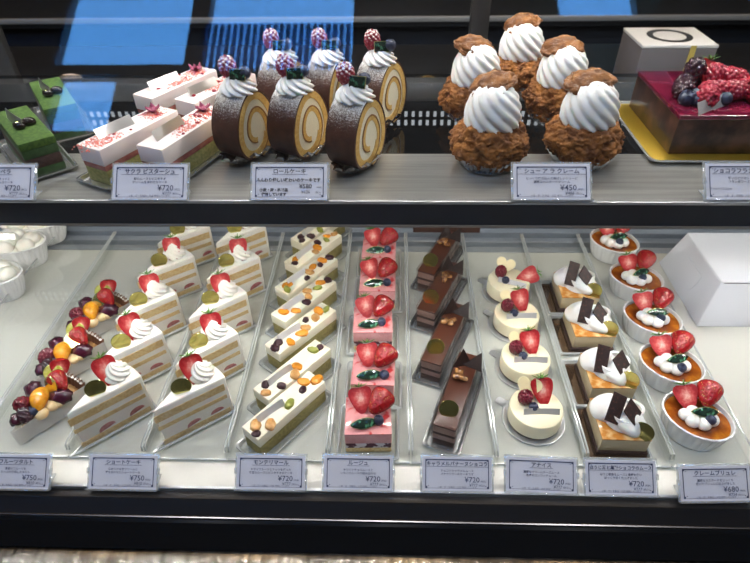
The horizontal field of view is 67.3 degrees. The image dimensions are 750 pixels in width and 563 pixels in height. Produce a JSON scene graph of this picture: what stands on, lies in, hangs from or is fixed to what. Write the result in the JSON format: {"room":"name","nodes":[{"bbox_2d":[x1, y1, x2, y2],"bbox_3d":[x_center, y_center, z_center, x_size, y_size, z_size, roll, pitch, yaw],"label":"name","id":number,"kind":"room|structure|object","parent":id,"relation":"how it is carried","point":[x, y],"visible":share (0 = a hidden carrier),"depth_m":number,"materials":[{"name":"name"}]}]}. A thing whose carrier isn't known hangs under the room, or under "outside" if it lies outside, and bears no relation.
{"room":"food shop","nodes":[
{"label":"food shop","id":0,"kind":"room"},
{"bbox_2d":[546,145,614,171],"bbox_3d":[0.226,-0.141,0.622,0.075,0.014,0.075,24,45,27],"label":"cup","id":1,"kind":"object","parent":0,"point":[597,162],"depth_m":0.59,"materials":[{"name":"silver metal"}]},
{"bbox_3d":[0.043,0.539,1.614,5.400,0.050,4.600,0,40,2],"label":"floor","id":2,"kind":"structure","parent":0,"visible":0},
{"bbox_2d":[0,0,749,562],"bbox_3d":[0.022,0.137,0.791,1.900,1.621,0.845,0,40,2],"label":"display case","id":3,"kind":"object","parent":2,"relation":"on","point":[195,514],"visible":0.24,"depth_m":0.62,"materials":[{"name":"grey"}]},
{"bbox_2d":[0,228,47,269],"bbox_3d":[-0.597,-0.057,0.928,0.114,0.060,0.071,0,40,2],"label":"bowl","id":4,"kind":"object","parent":3,"relation":"on","point":[29,249],"visible":0.94,"depth_m":0.91,"materials":[{"name":"white ceramic"}]},
{"bbox_2d":[0,452,50,490],"bbox_3d":[-0.398,0.211,0.624,0.081,0.029,0.033,0,40,2],"label":"price card","id":5,"kind":"object","parent":3,"relation":"on","point":[31,472],"visible":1,"depth_m":0.62,"materials":[{"name":"grey paper"}]},
{"bbox_2d":[0,139,77,181],"bbox_3d":[-0.390,-0.146,0.647,0.058,0.005,0.130,-28,47,-29],"label":"cake tray","id":6,"kind":"object","parent":3,"relation":"on","point":[70,163],"visible":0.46,"depth_m":0.64,"materials":[{"name":"silver metal"}]},
{"bbox_2d":[0,106,65,176],"bbox_3d":[-0.390,-0.164,0.631,0.036,0.050,0.108,-28,47,-29],"label":"bar","id":7,"kind":"object","parent":6,"relation":"on","point":[30,140],"visible":0.95,"depth_m":0.61,"materials":[{"name":"green food"}]},
{"bbox_2d":[0,233,114,455],"bbox_3d":[-0.403,0.060,0.815,0.108,0.019,0.435,0,40,2],"label":"display tray","id":8,"kind":"object","parent":3,"relation":"on","point":[114,233],"visible":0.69,"depth_m":0.74,"materials":[{"name":"plastic"}]},
{"bbox_2d":[9,358,84,444],"bbox_3d":[-0.406,0.142,0.687,0.060,0.052,0.092,31,49,33],"label":"tart","id":9,"kind":"object","parent":8,"relation":"on","point":[41,407],"visible":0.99,"depth_m":0.68,"materials":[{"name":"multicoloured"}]},
{"bbox_2d":[35,316,107,385],"bbox_3d":[-0.411,0.093,0.746,0.092,0.052,0.060,-32,49,-32],"label":"tart","id":10,"kind":"object","parent":8,"relation":"on","point":[79,345],"visible":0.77,"depth_m":0.74,"materials":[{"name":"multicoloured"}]},
{"bbox_2d":[66,279,129,334],"bbox_3d":[-0.404,0.042,0.808,0.092,0.052,0.060,-31,48,-31],"label":"tart","id":11,"kind":"object","parent":8,"relation":"on","point":[102,311],"visible":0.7,"depth_m":0.80,"materials":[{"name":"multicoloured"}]},
{"bbox_2d":[30,99,94,142],"bbox_3d":[-0.399,-0.205,0.718,0.058,0.005,0.130,-23,45,-25],"label":"cake tray","id":12,"kind":"object","parent":3,"relation":"on","point":[89,127],"visible":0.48,"depth_m":0.71,"materials":[{"name":"silver metal"}]},
{"bbox_2d":[29,77,85,139],"bbox_3d":[-0.399,-0.223,0.703,0.036,0.050,0.108,-23,45,-25],"label":"bar","id":13,"kind":"object","parent":12,"relation":"on","point":[58,108],"visible":0.98,"depth_m":0.68,"materials":[{"name":"green food"}]},
{"bbox_2d":[76,171,112,189],"bbox_3d":[-0.265,-0.138,0.635,0.053,0.005,0.134,18,43,21],"label":"cake tray","id":14,"kind":"object","parent":3,"relation":"on","point":[85,178],"visible":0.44,"depth_m":0.60,"materials":[{"name":"silver metal"}]},
{"bbox_2d":[72,102,177,184],"bbox_3d":[-0.268,-0.153,0.616,0.034,0.051,0.123,18,43,21],"label":"bar","id":15,"kind":"object","parent":14,"relation":"on","point":[115,142],"visible":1,"depth_m":0.59,"materials":[{"name":"white food"}]},
{"bbox_2d":[86,452,158,491],"bbox_3d":[-0.278,0.211,0.622,0.081,0.029,0.033,0,40,2],"label":"price card","id":16,"kind":"object","parent":3,"relation":"on","point":[112,472],"visible":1,"depth_m":0.62,"materials":[{"name":"grey paper"}]},
{"bbox_2d":[112,164,189,201],"bbox_3d":[-0.227,-0.100,0.569,0.081,0.030,0.032,0,40,2],"label":"price card","id":17,"kind":"object","parent":3,"relation":"on","point":[130,181],"visible":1,"depth_m":0.57,"materials":[{"name":"grey paper"}]},
{"bbox_2d":[187,151,220,178],"bbox_3d":[-0.206,-0.138,0.634,0.053,0.005,0.134,15,42,19],"label":"cake tray","id":18,"kind":"object","parent":3,"relation":"on","point":[212,158],"visible":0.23,"depth_m":0.62,"materials":[{"name":"silver metal"}]},
{"bbox_2d":[136,100,219,172],"bbox_3d":[-0.206,-0.157,0.619,0.034,0.051,0.112,15,42,19],"label":"bar","id":19,"kind":"object","parent":18,"relation":"on","point":[188,139],"visible":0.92,"depth_m":0.60,"materials":[{"name":"white food"}]},
{"bbox_2d":[145,233,282,460],"bbox_3d":[-0.212,0.061,0.810,0.095,0.019,0.435,0,40,2],"label":"display tray","id":20,"kind":"object","parent":3,"relation":"on","point":[281,233],"visible":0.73,"depth_m":0.80,"materials":[{"name":"plastic"}]},
{"label":"cake tray","id":21,"kind":"object","parent":20,"relation":"in","visible":0},
{"bbox_2d":[154,349,233,444],"bbox_3d":[-0.220,0.133,0.656,0.052,0.100,0.089,27,47,29],"label":"cake slice","id":22,"kind":"object","parent":21,"relation":"on","point":[195,400],"visible":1,"depth_m":0.65,"materials":[{"name":"white food"}]},
{"bbox_3d":[-0.219,0.129,0.736,0.058,0.006,0.107,24,46,27],"label":"cake tray","id":23,"kind":"object","parent":20,"relation":"on","visible":0},
{"bbox_2d":[175,307,245,377],"bbox_3d":[-0.216,0.089,0.709,0.052,0.100,0.089,24,46,27],"label":"cake slice","id":24,"kind":"object","parent":23,"relation":"on","point":[217,343],"visible":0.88,"depth_m":0.71,"materials":[{"name":"white food"}]},
{"bbox_3d":[-0.223,0.078,0.798,0.058,0.006,0.107,26,47,29],"label":"cake tray","id":25,"kind":"object","parent":20,"relation":"in","visible":0},
{"bbox_2d":[188,268,252,335],"bbox_3d":[-0.220,0.038,0.771,0.052,0.100,0.089,26,47,29],"label":"cake slice","id":26,"kind":"object","parent":25,"relation":"on","point":[231,302],"visible":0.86,"depth_m":0.77,"materials":[{"name":"white food"}]},
{"bbox_3d":[-0.218,0.026,0.861,0.058,0.006,0.107,26,47,29],"label":"cake tray","id":27,"kind":"object","parent":20,"relation":"in","visible":0},
{"bbox_2d":[206,233,264,296],"bbox_3d":[-0.215,-0.014,0.834,0.052,0.100,0.089,26,47,29],"label":"cake slice","id":28,"kind":"object","parent":27,"relation":"on","point":[242,265],"visible":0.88,"depth_m":0.83,"materials":[{"name":"white food"}]},
{"bbox_2d":[211,54,271,163],"bbox_3d":[-0.144,-0.187,0.607,0.046,0.109,0.080,19,44,23],"label":"cake","id":29,"kind":"object","parent":3,"relation":"on","point":[240,110],"visible":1,"depth_m":0.59,"materials":[{"name":"beige food"}]},
{"bbox_2d":[233,452,307,491],"bbox_3d":[-0.115,0.211,0.619,0.081,0.029,0.033,0,40,2],"label":"price card","id":30,"kind":"object","parent":3,"relation":"on","point":[263,472],"visible":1,"depth_m":0.62,"materials":[{"name":"grey paper"}]},
{"bbox_2d":[256,28,302,99],"bbox_3d":[-0.112,-0.246,0.679,0.046,0.109,0.080,17,43,21],"label":"cake","id":31,"kind":"object","parent":3,"relation":"on","point":[268,76],"visible":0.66,"depth_m":0.66,"materials":[{"name":"beige food"}]},
{"bbox_2d":[227,233,349,462],"bbox_3d":[-0.106,0.062,0.807,0.115,0.019,0.435,0,40,2],"label":"display tray","id":32,"kind":"object","parent":3,"relation":"on","point":[343,294],"visible":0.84,"depth_m":0.76,"materials":[{"name":"plastic"}]},
{"bbox_2d":[236,389,336,454],"bbox_3d":[-0.106,0.170,0.685,0.048,0.004,0.129,27,47,30],"label":"cake tray","id":33,"kind":"object","parent":32,"relation":"on","point":[240,442],"visible":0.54,"depth_m":0.67,"materials":[{"name":"clear plastic"}]},
{"bbox_2d":[242,371,325,454],"bbox_3d":[-0.104,0.154,0.672,0.032,0.044,0.113,27,47,30],"label":"cake","id":34,"kind":"object","parent":33,"relation":"on","point":[273,423],"visible":1,"depth_m":0.66,"materials":[{"name":"beige food"}]},
{"bbox_2d":[247,357,340,414],"bbox_3d":[-0.102,0.135,0.728,0.048,0.004,0.129,27,47,30],"label":"cake tray","id":35,"kind":"object","parent":32,"relation":"in","point":[254,402],"visible":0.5,"depth_m":0.71,"materials":[{"name":"clear plastic"}]},
{"bbox_2d":[253,340,330,409],"bbox_3d":[-0.101,0.119,0.713,0.032,0.045,0.108,27,47,30],"label":"bar","id":36,"kind":"object","parent":35,"relation":"on","point":[315,358],"visible":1,"depth_m":0.70,"materials":[{"name":"beige food"}]},
{"bbox_2d":[259,320,345,373],"bbox_3d":[-0.099,0.088,0.784,0.048,0.004,0.129,28,47,30],"label":"cake tray","id":37,"kind":"object","parent":32,"relation":"in","point":[261,362],"visible":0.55,"depth_m":0.77,"materials":[{"name":"clear plastic"}]},
{"bbox_2d":[265,303,336,368],"bbox_3d":[-0.099,0.073,0.770,0.032,0.044,0.110,28,47,30],"label":"bar","id":38,"kind":"object","parent":37,"relation":"on","point":[318,323],"visible":0.98,"depth_m":0.76,"materials":[{"name":"beige food"}]},
{"bbox_2d":[265,292,341,337],"bbox_3d":[-0.101,0.050,0.831,0.048,0.004,0.129,26,46,28],"label":"cake tray","id":39,"kind":"object","parent":32,"relation":"on","point":[267,332],"visible":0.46,"depth_m":0.81,"materials":[{"name":"clear plastic"}]},
{"bbox_2d":[271,275,336,333],"bbox_3d":[-0.100,0.034,0.817,0.032,0.044,0.109,26,46,28],"label":"bar","id":40,"kind":"object","parent":39,"relation":"on","point":[323,289],"visible":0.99,"depth_m":0.80,"materials":[{"name":"beige food"}]},
{"bbox_2d":[269,270,345,309],"bbox_3d":[-0.103,0.013,0.875,0.048,0.004,0.129,27,47,29],"label":"cake tray","id":41,"kind":"object","parent":32,"relation":"on","point":[275,301],"visible":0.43,"depth_m":0.86,"materials":[{"name":"clear plastic"}]},
{"bbox_2d":[275,253,337,305],"bbox_3d":[-0.102,-0.003,0.861,0.030,0.045,0.109,27,47,29],"label":"bar","id":42,"kind":"object","parent":41,"relation":"on","point":[326,265],"visible":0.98,"depth_m":0.85,"materials":[{"name":"beige food"}]},
{"bbox_2d":[250,164,329,201],"bbox_3d":[-0.086,-0.099,0.565,0.081,0.030,0.032,0,40,2],"label":"price card","id":43,"kind":"object","parent":3,"relation":"on","point":[269,181],"visible":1,"depth_m":0.56,"materials":[{"name":"grey paper"}]},
{"bbox_2d":[267,53,328,162],"bbox_3d":[-0.084,-0.188,0.608,0.046,0.109,0.080,21,44,24],"label":"cake","id":44,"kind":"object","parent":3,"relation":"on","point":[297,115],"visible":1,"depth_m":0.59,"materials":[{"name":"beige food"}]},
{"bbox_2d":[306,27,347,111],"bbox_3d":[-0.055,-0.246,0.677,0.046,0.109,0.080,19,43,22],"label":"cake","id":45,"kind":"object","parent":3,"relation":"on","point":[324,61],"visible":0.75,"depth_m":0.65,"materials":[{"name":"beige food"}]},
{"bbox_2d":[325,61,385,173],"bbox_3d":[-0.020,-0.172,0.587,0.046,0.109,0.080,20,44,23],"label":"cake","id":46,"kind":"object","parent":3,"relation":"on","point":[355,134],"visible":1,"depth_m":0.57,"materials":[{"name":"beige food"}]},
{"bbox_2d":[322,453,394,492],"bbox_3d":[-0.018,0.210,0.617,0.081,0.029,0.033,0,40,2],"label":"price card","id":47,"kind":"object","parent":3,"relation":"on","point":[341,472],"visible":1,"depth_m":0.62,"materials":[{"name":"grey paper"}]},
{"bbox_2d":[328,237,409,458],"bbox_3d":[-0.001,0.063,0.803,0.093,0.019,0.435,0,40,2],"label":"display tray","id":48,"kind":"object","parent":3,"relation":"on","point":[350,247],"visible":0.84,"depth_m":0.76,"materials":[{"name":"plastic"}]},
{"bbox_3d":[-0.007,0.179,0.671,0.073,0.007,0.079,0,40,2],"label":"cake tray","id":49,"kind":"object","parent":48,"relation":"on","visible":0},
{"bbox_2d":[344,382,394,451],"bbox_3d":[-0.005,0.153,0.655,0.058,0.064,0.062,-1,40,0],"label":"cake","id":50,"kind":"object","parent":49,"relation":"on","point":[368,426],"visible":1,"depth_m":0.64,"materials":[{"name":"food"}]},
{"bbox_3d":[-0.001,0.134,0.725,0.073,0.007,0.079,0,40,2],"label":"cake tray","id":51,"kind":"object","parent":48,"relation":"in","visible":0},
{"bbox_2d":[351,338,398,395],"bbox_3d":[0.001,0.108,0.710,0.058,0.064,0.062,1,40,3],"label":"cake","id":52,"kind":"object","parent":51,"relation":"on","point":[373,365],"visible":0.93,"depth_m":0.69,"materials":[{"name":"food"}]},
{"bbox_3d":[-0.002,0.076,0.795,0.073,0.007,0.079,0,40,2],"label":"cake tray","id":53,"kind":"object","parent":48,"relation":"in","visible":0},
{"bbox_2d":[353,292,393,349],"bbox_3d":[-0.001,0.051,0.779,0.056,0.064,0.061,0,40,1],"label":"cake","id":54,"kind":"object","parent":53,"relation":"on","point":[372,317],"visible":0.97,"depth_m":0.76,"materials":[{"name":"food"}]},
{"bbox_3d":[0.005,0.022,0.860,0.073,0.007,0.079,0,40,2],"label":"cake tray","id":55,"kind":"object","parent":48,"relation":"in","visible":0},
{"bbox_2d":[359,255,397,307],"bbox_3d":[0.005,-0.003,0.845,0.058,0.064,0.060,1,40,2],"label":"cake","id":56,"kind":"object","parent":55,"relation":"on","point":[376,279],"visible":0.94,"depth_m":0.83,"materials":[{"name":"food"}]},
{"bbox_2d":[356,28,406,125],"bbox_3d":[0.006,-0.242,0.672,0.046,0.109,0.079,22,45,26],"label":"cake","id":57,"kind":"object","parent":3,"relation":"on","point":[388,83],"visible":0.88,"depth_m":0.65,"materials":[{"name":"beige food"}]},
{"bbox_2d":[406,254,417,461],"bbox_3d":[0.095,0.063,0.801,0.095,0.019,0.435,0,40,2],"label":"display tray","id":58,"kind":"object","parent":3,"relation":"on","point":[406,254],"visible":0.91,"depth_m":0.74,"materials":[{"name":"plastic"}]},
{"bbox_2d":[409,277,467,334],"bbox_3d":[0.098,0.031,0.849,0.046,0.005,0.140,17,43,20],"label":"cake tray","id":59,"kind":"object","parent":58,"relation":"on","point":[413,323],"visible":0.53,"depth_m":0.82,"materials":[{"name":"clear plastic"}]},
{"bbox_2d":[416,256,463,329],"bbox_3d":[0.100,0.012,0.831,0.036,0.055,0.124,17,43,20],"label":"bar","id":60,"kind":"object","parent":59,"relation":"on","point":[430,309],"visible":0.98,"depth_m":0.82,"materials":[{"name":"brown food"}]},
{"bbox_2d":[412,315,473,388],"bbox_3d":[0.095,0.093,0.775,0.046,0.005,0.140,15,42,18],"label":"cake tray","id":61,"kind":"object","parent":58,"relation":"on","point":[417,373],"visible":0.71,"depth_m":0.75,"materials":[{"name":"clear plastic"}]},
{"bbox_2d":[419,297,468,382],"bbox_3d":[0.098,0.073,0.757,0.036,0.055,0.124,15,42,18],"label":"bar","id":62,"kind":"object","parent":61,"relation":"on","point":[435,359],"visible":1,"depth_m":0.74,"materials":[{"name":"brown food"}]},
{"bbox_2d":[422,362,485,455],"bbox_3d":[0.100,0.154,0.700,0.046,0.005,0.140,13,42,16],"label":"cake tray","id":63,"kind":"object","parent":58,"relation":"on","point":[471,406],"visible":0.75,"depth_m":0.68,"materials":[{"name":"clear plastic"}]},
{"bbox_2d":[430,348,481,447],"bbox_3d":[0.103,0.135,0.682,0.036,0.055,0.124,13,42,17],"label":"cake","id":64,"kind":"object","parent":63,"relation":"on","point":[449,418],"visible":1,"depth_m":0.67,"materials":[{"name":"brown food"}]},
{"bbox_2d":[421,454,494,493],"bbox_3d":[0.089,0.211,0.615,0.081,0.029,0.033,0,40,2],"label":"price card","id":65,"kind":"object","parent":3,"relation":"on","point":[439,473],"visible":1,"depth_m":0.61,"materials":[{"name":"grey paper"}]},
{"bbox_2d":[437,33,500,121],"bbox_3d":[0.123,-0.248,0.690,0.087,0.094,0.087,-12,41,-13],"label":"cream puff","id":66,"kind":"object","parent":3,"relation":"on","point":[476,55],"visible":0.62,"depth_m":0.67,"materials":[{"name":"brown food"}]},
{"bbox_2d":[448,68,529,174],"bbox_3d":[0.122,-0.169,0.593,0.090,0.095,0.085,-17,42,-19],"label":"cream puff","id":67,"kind":"object","parent":3,"relation":"on","point":[491,137],"visible":0.99,"depth_m":0.57,"materials":[{"name":"brown food"}]},
{"bbox_2d":[497,12,544,95],"bbox_3d":[0.195,-0.307,0.759,0.088,0.094,0.085,25,46,28],"label":"cream puff","id":68,"kind":"object","parent":3,"relation":"on","point":[521,42],"visible":0.7,"depth_m":0.74,"materials":[{"name":"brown food"}]},
{"bbox_2d":[499,239,580,465],"bbox_3d":[0.193,0.064,0.798,0.099,0.019,0.435,0,40,2],"label":"display tray","id":69,"kind":"object","parent":3,"relation":"on","point":[522,239],"visible":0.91,"depth_m":0.74,"materials":[{"name":"plastic"}]},
{"bbox_2d":[483,309,540,342],"bbox_3d":[0.199,0.063,0.810,0.079,0.002,0.075,0,40,2],"label":"cake board","id":70,"kind":"object","parent":69,"relation":"on","point":[489,313],"visible":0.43,"depth_m":0.81,"materials":[{"name":"clear plastic"}]},
{"bbox_2d":[493,285,539,338],"bbox_3d":[0.200,0.040,0.793,0.063,0.057,0.065,-1,40,0],"label":"white mousse","id":71,"kind":"object","parent":70,"relation":"on","point":[514,313],"visible":0.98,"depth_m":0.79,"materials":[{"name":"beige food"}]},
{"bbox_2d":[489,349,551,389],"bbox_3d":[0.195,0.116,0.747,0.079,0.002,0.075,0,40,2],"label":"cake board","id":72,"kind":"object","parent":69,"relation":"on","point":[494,353],"visible":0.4,"depth_m":0.74,"materials":[{"name":"clear plastic"}]},
{"bbox_2d":[499,325,550,384],"bbox_3d":[0.196,0.092,0.730,0.063,0.057,0.065,1,40,3],"label":"white mousse","id":73,"kind":"object","parent":72,"relation":"on","point":[523,355],"visible":0.98,"depth_m":0.73,"materials":[{"name":"beige food"}]},
{"bbox_2d":[495,397,564,445],"bbox_3d":[0.190,0.167,0.685,0.079,0.002,0.075,0,40,2],"label":"cake board","id":74,"kind":"object","parent":69,"relation":"on","point":[504,403],"visible":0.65,"depth_m":0.67,"materials":[{"name":"clear plastic"}]},
{"bbox_2d":[507,373,563,439],"bbox_3d":[0.192,0.144,0.667,0.063,0.057,0.066,2,40,3],"label":"white mousse","id":75,"kind":"object","parent":74,"relation":"on","point":[533,412],"visible":1,"depth_m":0.66,"materials":[{"name":"beige food"}]},
{"bbox_2d":[504,454,578,495],"bbox_3d":[0.181,0.211,0.612,0.081,0.029,0.033,1,40,3],"label":"price card","id":76,"kind":"object","parent":3,"relation":"on","point":[523,474],"visible":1,"depth_m":0.61,"materials":[{"name":"grey paper"}]},
{"bbox_2d":[511,164,591,201],"bbox_3d":[0.175,-0.098,0.559,0.081,0.030,0.032,0,40,2],"label":"price card","id":77,"kind":"object","parent":3,"relation":"on","point":[530,181],"visible":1,"depth_m":0.56,"materials":[{"name":"grey paper"}]},
{"bbox_2d":[521,35,588,124],"bbox_3d":[0.227,-0.244,0.684,0.088,0.094,0.084,16,43,20],"label":"cream puff","id":78,"kind":"object","parent":3,"relation":"on","point":[563,55],"visible":0.68,"depth_m":0.66,"materials":[{"name":"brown food"}]},
{"bbox_2d":[542,67,625,171],"bbox_3d":[0.226,-0.172,0.596,0.085,0.095,0.087,24,46,27],"label":"cream puff","id":79,"kind":"object","parent":3,"relation":"on","point":[586,129],"visible":0.98,"depth_m":0.58,"materials":[{"name":"brown food"}]},
{"bbox_2d":[522,235,671,451],"bbox_3d":[0.291,0.065,0.795,0.094,0.019,0.435,0,40,2],"label":"display tray","id":80,"kind":"object","parent":3,"relation":"on","point":[523,235],"visible":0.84,"depth_m":0.73,"materials":[{"name":"plastic"}]},
{"bbox_2d":[541,280,563,314],"bbox_3d":[0.293,0.024,0.852,0.078,0.006,0.078,0,40,2],"label":"cake tray","id":81,"kind":"object","parent":80,"relation":"on","point":[546,290],"visible":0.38,"depth_m":0.85,"materials":[{"name":"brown plastic"}]},
{"bbox_2d":[549,261,601,311],"bbox_3d":[0.297,0.000,0.832,0.061,0.067,0.062,1,40,2],"label":"cake","id":82,"kind":"object","parent":81,"relation":"on","point":[570,283],"visible":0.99,"depth_m":0.82,"materials":[{"name":"beige food"}]},
{"bbox_2d":[551,318,582,353],"bbox_3d":[0.290,0.075,0.791,0.078,0.006,0.078,0,40,2],"label":"cake tray","id":83,"kind":"object","parent":80,"relation":"on","point":[560,336],"visible":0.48,"depth_m":0.79,"materials":[{"name":"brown plastic"}]},
{"bbox_2d":[560,296,618,351],"bbox_3d":[0.294,0.051,0.771,0.061,0.067,0.062,0,40,1],"label":"cake","id":84,"kind":"object","parent":83,"relation":"on","point":[585,324],"visible":1,"depth_m":0.76,"materials":[{"name":"beige food"}]},
{"bbox_2d":[561,361,587,405],"bbox_3d":[0.287,0.131,0.724,0.078,0.006,0.078,0,40,2],"label":"cake tray","id":85,"kind":"object","parent":80,"relation":"on","point":[576,389],"visible":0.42,"depth_m":0.72,"materials":[{"name":"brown plastic"}]},
{"bbox_2d":[574,344,639,402],"bbox_3d":[0.290,0.107,0.703,0.061,0.067,0.062,0,40,1],"label":"cake","id":86,"kind":"object","parent":85,"relation":"on","point":[599,370],"visible":0.98,"depth_m":0.69,"materials":[{"name":"beige food"}]},
{"bbox_2d":[571,404,652,459],"bbox_3d":[0.277,0.178,0.667,0.078,0.006,0.078,0,40,2],"label":"cake tray","id":87,"kind":"object","parent":80,"relation":"on","point":[588,448],"visible":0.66,"depth_m":0.66,"materials":[{"name":"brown plastic"}]},
{"bbox_2d":[583,391,654,455],"bbox_3d":[0.281,0.154,0.646,0.061,0.067,0.062,1,40,3],"label":"cake","id":88,"kind":"object","parent":87,"relation":"on","point":[616,423],"visible":1,"depth_m":0.63,"materials":[{"name":"beige food"}]},
{"bbox_2d":[581,457,658,497],"bbox_3d":[0.266,0.213,0.609,0.081,0.029,0.033,0,40,2],"label":"price card","id":89,"kind":"object","parent":3,"relation":"on","point":[602,477],"visible":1,"depth_m":0.61,"materials":[{"name":"grey paper"}]},
{"bbox_2d":[578,235,747,468],"bbox_3d":[0.384,0.066,0.792,0.091,0.019,0.435,0,40,2],"label":"display tray","id":90,"kind":"object","parent":3,"relation":"on","point":[578,235],"visible":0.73,"depth_m":0.68,"materials":[{"name":"plastic"}]},
{"bbox_2d":[590,228,639,264],"bbox_3d":[0.393,-0.069,0.921,0.078,0.059,0.074,27,47,30],"label":"creme brulee","id":91,"kind":"object","parent":90,"relation":"on","point":[606,244],"visible":0.83,"depth_m":0.91,"materials":[{"name":"white ceramic"}]},
{"bbox_2d":[609,250,664,300],"bbox_3d":[0.395,-0.009,0.849,0.078,0.059,0.073,23,45,26],"label":"creme brulee","id":92,"kind":"object","parent":90,"relation":"on","point":[633,272],"visible":0.84,"depth_m":0.84,"materials":[{"name":"white ceramic"}]},
{"bbox_2d":[623,287,682,343],"bbox_3d":[0.387,0.047,0.782,0.078,0.059,0.074,28,47,30],"label":"creme brulee","id":93,"kind":"object","parent":90,"relation":"on","point":[647,313],"visible":0.93,"depth_m":0.78,"materials":[{"name":"white ceramic"}]},
{"bbox_2d":[638,330,705,393],"bbox_3d":[0.378,0.101,0.716,0.078,0.059,0.073,23,45,26],"label":"creme brulee","id":94,"kind":"object","parent":90,"relation":"on","point":[666,360],"visible":0.96,"depth_m":0.71,"materials":[{"name":"orange food"}]},
{"bbox_2d":[661,379,735,450],"bbox_3d":[0.376,0.153,0.653,0.078,0.059,0.074,27,47,29],"label":"creme brulee","id":95,"kind":"object","parent":90,"relation":"on","point":[692,416],"visible":1,"depth_m":0.65,"materials":[{"name":"orange food"}]},
{"bbox_2d":[619,101,749,162],"bbox_3d":[0.387,-0.181,0.674,0.171,0.005,0.168,0,40,2],"label":"cake tray","id":96,"kind":"object","parent":3,"relation":"on","point":[621,102],"visible":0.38,"depth_m":0.61,"materials":[{"name":"metal"}]},
{"bbox_2d":[618,104,749,159],"bbox_3d":[0.387,-0.182,0.675,0.162,0.001,0.159,0,40,2],"label":"board","id":97,"kind":"object","parent":96,"relation":"on","point":[639,130],"visible":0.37,"depth_m":0.64,"materials":[{"name":"gold"}]},
{"bbox_2d":[629,54,749,153],"bbox_3d":[0.391,-0.218,0.649,0.129,0.088,0.137,0,40,2],"label":"cake","id":98,"kind":"object","parent":97,"relation":"on","point":[704,107],"visible":1,"depth_m":0.62,"materials":[{"name":"food"}]},
{"bbox_2d":[659,233,749,326],"bbox_3d":[0.557,-0.009,0.839,0.190,0.070,0.150,0,40,2],"label":"box","id":99,"kind":"object","parent":3,"relation":"on","point":[709,273],"visible":1,"depth_m":0.81,"materials":[{"name":"white cardboard"}]},
{"bbox_2d":[678,463,749,503],"bbox_3d":[0.364,0.217,0.602,0.081,0.029,0.033,-1,40,0],"label":"price card","id":100,"kind":"object","parent":3,"relation":"on","point":[697,483],"visible":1,"depth_m":0.60,"materials":[{"name":"grey paper"}]},
{"bbox_2d":[705,163,749,200],"bbox_3d":[0.364,-0.098,0.554,0.081,0.030,0.032,0,40,2],"label":"price card","id":101,"kind":"object","parent":3,"relation":"on","point":[724,181],"visible":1,"depth_m":0.56,"materials":[{"name":"grey paper"}]},
{"bbox_3d":[-0.305,0.060,0.812,0.087,0.019,0.435,0,40,2],"label":"display tray","id":102,"kind":"object","parent":3,"relation":"on","visible":0},
{"bbox_3d":[-0.321,0.175,0.683,0.058,0.006,0.107,23,45,26],"label":"cake tray","id":103,"kind":"object","parent":102,"relation":"on","visible":0},
{"bbox_2d":[67,351,153,448],"bbox_3d":[-0.318,0.135,0.656,0.052,0.100,0.089,23,45,26],"label":"cake slice","id":104,"kind":"object","parent":103,"relation":"on","point":[120,396],"visible":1,"depth_m":0.65,"materials":[{"name":"white food"}]},
{"bbox_3d":[-0.316,0.128,0.739,0.058,0.006,0.107,23,45,26],"label":"cake tray","id":105,"kind":"object","parent":102,"relation":"on","visible":0},
{"bbox_2d":[106,308,173,380],"bbox_3d":[-0.314,0.088,0.712,0.052,0.100,0.089,23,45,26],"label":"cake slice","id":106,"kind":"object","parent":105,"relation":"on","point":[143,346],"visible":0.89,"depth_m":0.71,"materials":[{"name":"white food"}]},
{"bbox_3d":[-0.320,0.078,0.799,0.058,0.006,0.107,25,46,28],"label":"cake tray","id":107,"kind":"object","parent":102,"relation":"on","visible":0},
{"bbox_2d":[115,269,185,335],"bbox_3d":[-0.317,0.038,0.772,0.052,0.100,0.089,25,46,28],"label":"cake slice","id":108,"kind":"object","parent":107,"relation":"on","point":[158,303],"visible":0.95,"depth_m":0.77,"materials":[{"name":"white food"}]},
{"bbox_3d":[-0.318,0.023,0.866,0.058,0.006,0.107,27,47,30],"label":"cake tray","id":109,"kind":"object","parent":102,"relation":"on","visible":0},
{"bbox_2d":[137,232,201,297],"bbox_3d":[-0.315,-0.017,0.839,0.052,0.100,0.089,27,47,30],"label":"cake slice","id":110,"kind":"object","parent":109,"relation":"on","point":[176,267],"visible":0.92,"depth_m":0.84,"materials":[{"name":"white food"}]},
{"bbox_3d":[-0.251,-0.223,0.737,0.053,0.005,0.134,20,44,23],"label":"cake tray","id":111,"kind":"object","parent":3,"relation":"on","visible":0},
{"bbox_2d":[133,62,217,112],"bbox_3d":[-0.251,-0.242,0.722,0.034,0.051,0.112,20,44,23],"label":"bar","id":112,"kind":"object","parent":111,"relation":"on","point":[163,90],"visible":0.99,"depth_m":0.70,"materials":[{"name":"white food"}]},
{"bbox_2d":[0,0,749,46],"bbox_3d":[0.069,-0.626,2.215,4.800,0.979,0.788,0,40,2],"label":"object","id":113,"kind":"structure","parent":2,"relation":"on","point":[22,22],"depth_m":1.67,"materials":[{"name":"black"}]},
{"bbox_2d":[0,0,749,28],"bbox_3d":[0.063,-0.994,1.915,4.800,0.028,0.780,0,40,2],"label":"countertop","id":114,"kind":"structure","parent":113,"relation":"on","point":[9,9],"depth_m":1.66,"materials":[{"name":"black"}]},
{"bbox_2d":[10,43,749,78],"bbox_3d":[0.044,-0.047,1.505,3.200,0.992,0.460,0,40,2],"label":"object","id":115,"kind":"structure","parent":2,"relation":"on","point":[33,62],"depth_m":1.30,"materials":[{"name":"black"}]},
{"bbox_2d":[612,27,718,76],"bbox_3d":[0.544,-0.412,1.073,0.134,0.108,0.111,0,40,2],"label":"carton","id":116,"kind":"object","parent":115,"relation":"on","point":[644,48],"visible":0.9,"depth_m":1.02,"materials":[{"name":"grey cardboard"}]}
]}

